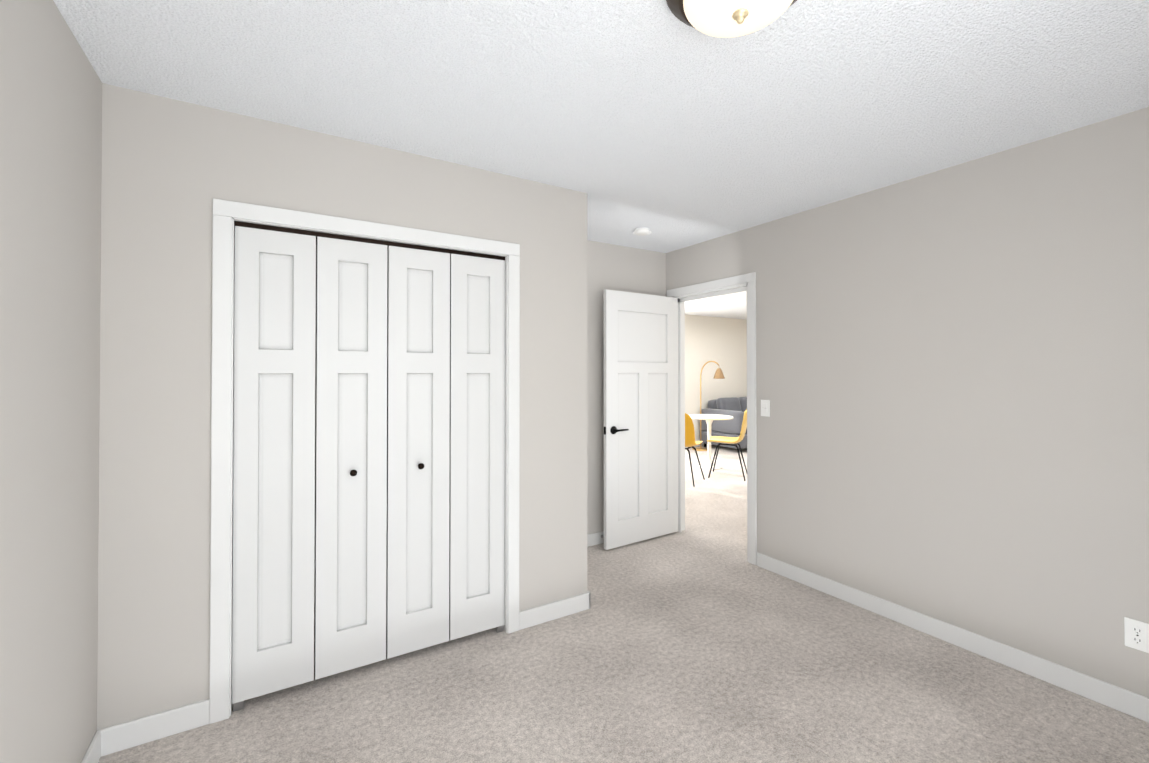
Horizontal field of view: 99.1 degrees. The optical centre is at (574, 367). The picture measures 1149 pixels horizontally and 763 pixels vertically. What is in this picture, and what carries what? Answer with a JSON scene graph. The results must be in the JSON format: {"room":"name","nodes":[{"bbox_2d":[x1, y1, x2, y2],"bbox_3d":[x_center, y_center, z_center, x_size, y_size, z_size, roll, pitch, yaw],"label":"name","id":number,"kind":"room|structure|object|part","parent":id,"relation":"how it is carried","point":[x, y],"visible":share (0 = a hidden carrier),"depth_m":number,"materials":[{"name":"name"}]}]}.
{"room":"empty bedroom","nodes":[
{"label":"empty bedroom","id":0,"kind":"room"},
{"bbox_2d":[0,0,101,762],"bbox_3d":[-1.167,0.172,0.757,0.120,2.440,4.280,0,-1,-32],"label":"wall","id":1,"kind":"structure","parent":0,"point":[50,172],"depth_m":1.37,"materials":[{"name":"paint"}]},
{"bbox_2d":[81,728,104,762],"bbox_3d":[-0.893,1.342,0.428,0.014,0.095,3.150,0,-1,-32],"label":"baseboard","id":2,"kind":"structure","parent":1,"relation":"attached to","point":[96,749],"depth_m":1.73,"materials":[{"name":"white paint"}]},
{"bbox_2d":[97,83,586,729],"bbox_3d":[-0.855,0.186,2.380,2.110,2.440,0.120,0,-1,-32],"label":"wall","id":3,"kind":"structure","parent":0,"point":[171,169],"depth_m":1.92,"materials":[{"name":"paint"}]},
{"bbox_2d":[105,699,208,754],"bbox_3d":[-1.566,1.354,1.855,0.298,0.095,0.014,0,-1,-32],"label":"baseboard","id":4,"kind":"structure","parent":3,"relation":"attached to","point":[128,734],"depth_m":1.84,"materials":[{"name":"white paint"}]},
{"bbox_2d":[232,226,315,703],"bbox_3d":[-1.275,0.394,2.091,0.294,1.950,0.030,0,-1,-32],"label":"bifold door","id":5,"kind":"structure","parent":3,"relation":"in","point":[274,467],"depth_m":2.08,"materials":[{"name":"paint"}]},
{"bbox_2d":[233,701,243,711],"bbox_3d":[-1.383,1.386,2.016,0.035,0.035,0.022,0,-1,-32],"label":"bracket","id":6,"kind":"object","parent":5,"relation":"attached to","point":[237,706],"depth_m":2.01,"materials":[{"name":"silver metal"}]},
{"bbox_2d":[315,236,386,679],"bbox_3d":[-1.010,0.395,2.232,0.294,1.950,0.066,0,-1,-32],"label":"bifold door","id":7,"kind":"structure","parent":3,"relation":"in","point":[351,511],"depth_m":2.24,"materials":[{"name":"paint"}]},
{"bbox_3d":[-1.002,0.475,2.219,0.030,0.031,0.036,0,-1,-32],"label":"bifold door knob","id":8,"kind":"part","parent":7,"relation":"part of","materials":[{"name":"black metal"}]},
{"bbox_2d":[209,198,519,723],"bbox_3d":[-0.904,0.392,2.347,1.244,2.028,0.122,0,-1,-32],"label":"door frame","id":9,"kind":"structure","parent":3,"relation":"attached to","point":[506,373],"depth_m":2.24,"materials":[{"name":"white paint"}]},
{"bbox_2d":[386,246,449,658],"bbox_3d":[-0.754,0.397,2.389,0.294,1.950,0.066,0,-1,-32],"label":"bifold door","id":10,"kind":"structure","parent":3,"relation":"in","point":[418,421],"depth_m":2.40,"materials":[{"name":"paint"}]},
{"bbox_3d":[-0.746,0.476,2.376,0.031,0.031,0.036,0,-1,-32],"label":"bifold door knob","id":11,"kind":"part","parent":10,"relation":"part of","materials":[{"name":"black metal"}]},
{"bbox_2d":[449,254,504,640],"bbox_3d":[-0.507,0.398,2.562,0.294,1.950,0.030,0,-1,-32],"label":"bifold door","id":12,"kind":"structure","parent":3,"relation":"in","point":[477,472],"depth_m":2.56,"materials":[{"name":"paint"}]},
{"bbox_2d":[496,625,503,632],"bbox_3d":[-0.400,1.391,2.619,0.035,0.035,0.022,0,-1,-32],"label":"bracket","id":13,"kind":"object","parent":12,"relation":"attached to","point":[499,629],"depth_m":2.61,"materials":[{"name":"silver metal"}]},
{"bbox_2d":[519,591,589,629],"bbox_3d":[-0.114,1.362,2.745,0.434,0.095,0.014,0,-1,-32],"label":"baseboard","id":14,"kind":"structure","parent":3,"relation":"attached to","point":[541,614],"depth_m":2.74,"materials":[{"name":"white paint"}]},
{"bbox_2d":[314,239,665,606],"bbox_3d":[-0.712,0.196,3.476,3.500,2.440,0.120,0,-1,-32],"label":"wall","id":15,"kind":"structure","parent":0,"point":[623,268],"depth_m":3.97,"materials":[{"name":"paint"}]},
{"bbox_2d":[587,531,603,546],"bbox_3d":[0.222,1.372,3.960,1.390,0.095,0.014,0,-1,-32],"label":"baseboard","id":16,"kind":"structure","parent":15,"relation":"attached to","point":[594,538],"depth_m":3.92,"materials":[{"name":"white paint"}]},
{"bbox_2d":[53,0,1148,319],"bbox_3d":[2.110,-1.074,4.719,9.840,0.120,7.590,0,-1,-32],"label":"ceiling","id":17,"kind":"structure","parent":0,"point":[663,124],"depth_m":1.80,"materials":[{"name":"white paint"}]},
{"bbox_2d":[633,228,651,235],"bbox_3d":[0.501,-1.005,3.632,0.143,0.035,0.143,0,-1,-32],"label":"smoke detector","id":18,"kind":"object","parent":17,"relation":"attached to","point":[642,231],"visible":1,"depth_m":3.60,"materials":[{"name":"white plastic"}]},
{"bbox_2d":[666,0,796,37],"bbox_3d":[0.440,-0.979,1.301,0.396,0.128,0.396,0,-1,-32],"label":"ceiling light","id":19,"kind":"object","parent":17,"relation":"attached to","point":[725,18],"visible":0.98,"depth_m":1.32,"materials":[{"name":"white glass"}]},
{"bbox_2d":[98,445,1148,762],"bbox_3d":[2.110,1.476,4.697,9.840,0.100,7.590,0,-1,-32],"label":"floor","id":20,"kind":"structure","parent":0,"point":[700,639],"depth_m":2.11,"materials":[{"name":"carpet"}]},
{"bbox_2d":[685,413,704,486],"bbox_3d":[1.361,0.997,6.225,0.466,0.890,0.526,0,-1,30],"label":"chair","id":21,"kind":"object","parent":20,"relation":"on","point":[690,442],"visible":0.44,"depth_m":5.98,"materials":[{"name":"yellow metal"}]},
{"bbox_2d":[692,361,724,450],"bbox_3d":[2.370,0.668,8.719,0.511,1.586,0.447,0,-1,-32],"label":"lamp","id":22,"kind":"object","parent":20,"relation":"on","point":[718,374],"visible":0.96,"depth_m":8.70,"materials":[{"name":"gold metal"}]},
{"bbox_3d":[2.567,0.102,8.700,0.200,0.185,0.200,0,-1,-32],"label":"lamp shade","id":23,"kind":"part","parent":22,"relation":"part of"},
{"bbox_2d":[689,414,732,469],"bbox_3d":[1.959,1.075,7.115,0.670,0.745,0.670,0,-1,-32],"label":"dining table","id":24,"kind":"object","parent":20,"relation":"on","point":[709,418],"visible":0.9,"depth_m":7.08,"materials":[{"name":"white"}]},
{"bbox_2d":[699,397,746,452],"bbox_3d":[3.436,1.010,9.235,2.100,0.910,0.920,0,-1,-32],"label":"sofa","id":25,"kind":"object","parent":20,"relation":"on","point":[735,407],"visible":0.4,"depth_m":8.75,"materials":[{"name":"grey fabric"}]},
{"bbox_2d":[707,409,746,480],"bbox_3d":[2.048,0.999,6.515,0.526,0.890,0.466,0,-1,23],"label":"chair","id":26,"kind":"object","parent":20,"relation":"on","point":[732,441],"visible":0.83,"depth_m":6.40,"materials":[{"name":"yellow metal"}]},
{"bbox_2d":[685,314,746,441],"bbox_3d":[1.752,0.242,8.870,6.100,2.440,0.120,0,-1,-32],"label":"wall","id":27,"kind":"structure","parent":0,"point":[721,342],"depth_m":9.34,"materials":[{"name":"paint"}]},
{"bbox_2d":[666,107,1148,697],"bbox_3d":[1.053,0.201,4.060,0.120,2.440,7.590,0,-1,-32],"label":"wall","id":28,"kind":"structure","parent":0,"point":[952,375],"depth_m":2.42,"materials":[{"name":"paint"}]},
{"bbox_2d":[604,289,677,549],"bbox_3d":[0.555,0.400,4.006,0.775,2.005,0.136,0,-1,-35],"label":"door","id":29,"kind":"structure","parent":28,"relation":"in","point":[640,416],"depth_m":3.97,"materials":[{"name":"paint"}]},
{"bbox_3d":[0.352,0.486,3.814,0.146,0.062,0.051,0,-1,-35],"label":"handle","id":30,"kind":"part","parent":29,"relation":"part of","materials":[{"name":"black metal"}]},
{"bbox_2d":[667,272,756,564],"bbox_3d":[1.119,0.367,3.952,0.152,2.105,0.930,0,-1,-32],"label":"door frame","id":31,"kind":"structure","parent":28,"relation":"attached to","point":[749,279],"depth_m":3.66,"materials":[{"name":"white paint"}]},
{"bbox_2d":[761,400,769,416],"bbox_3d":[1.346,0.286,3.459,0.009,0.116,0.072,0,-1,-32],"label":"light switch","id":32,"kind":"object","parent":28,"relation":"attached to","point":[765,407],"visible":1,"depth_m":3.45,"materials":[{"name":"white plastic"}]},
{"bbox_2d":[757,552,1148,722],"bbox_3d":[2.104,1.357,2.208,0.014,0.095,3.050,0,-1,-32],"label":"baseboard","id":33,"kind":"structure","parent":28,"relation":"attached to","point":[1133,704],"depth_m":2.39,"materials":[{"name":"white paint"}]},
{"bbox_2d":[1124,617,1148,652],"bbox_3d":[2.258,1.073,1.964,0.009,0.116,0.072,0,-1,-32],"label":"electrical outlet","id":34,"kind":"object","parent":28,"relation":"attached to","point":[1136,634],"visible":1,"depth_m":1.97,"materials":[{"name":"white plastic"}]}
]}

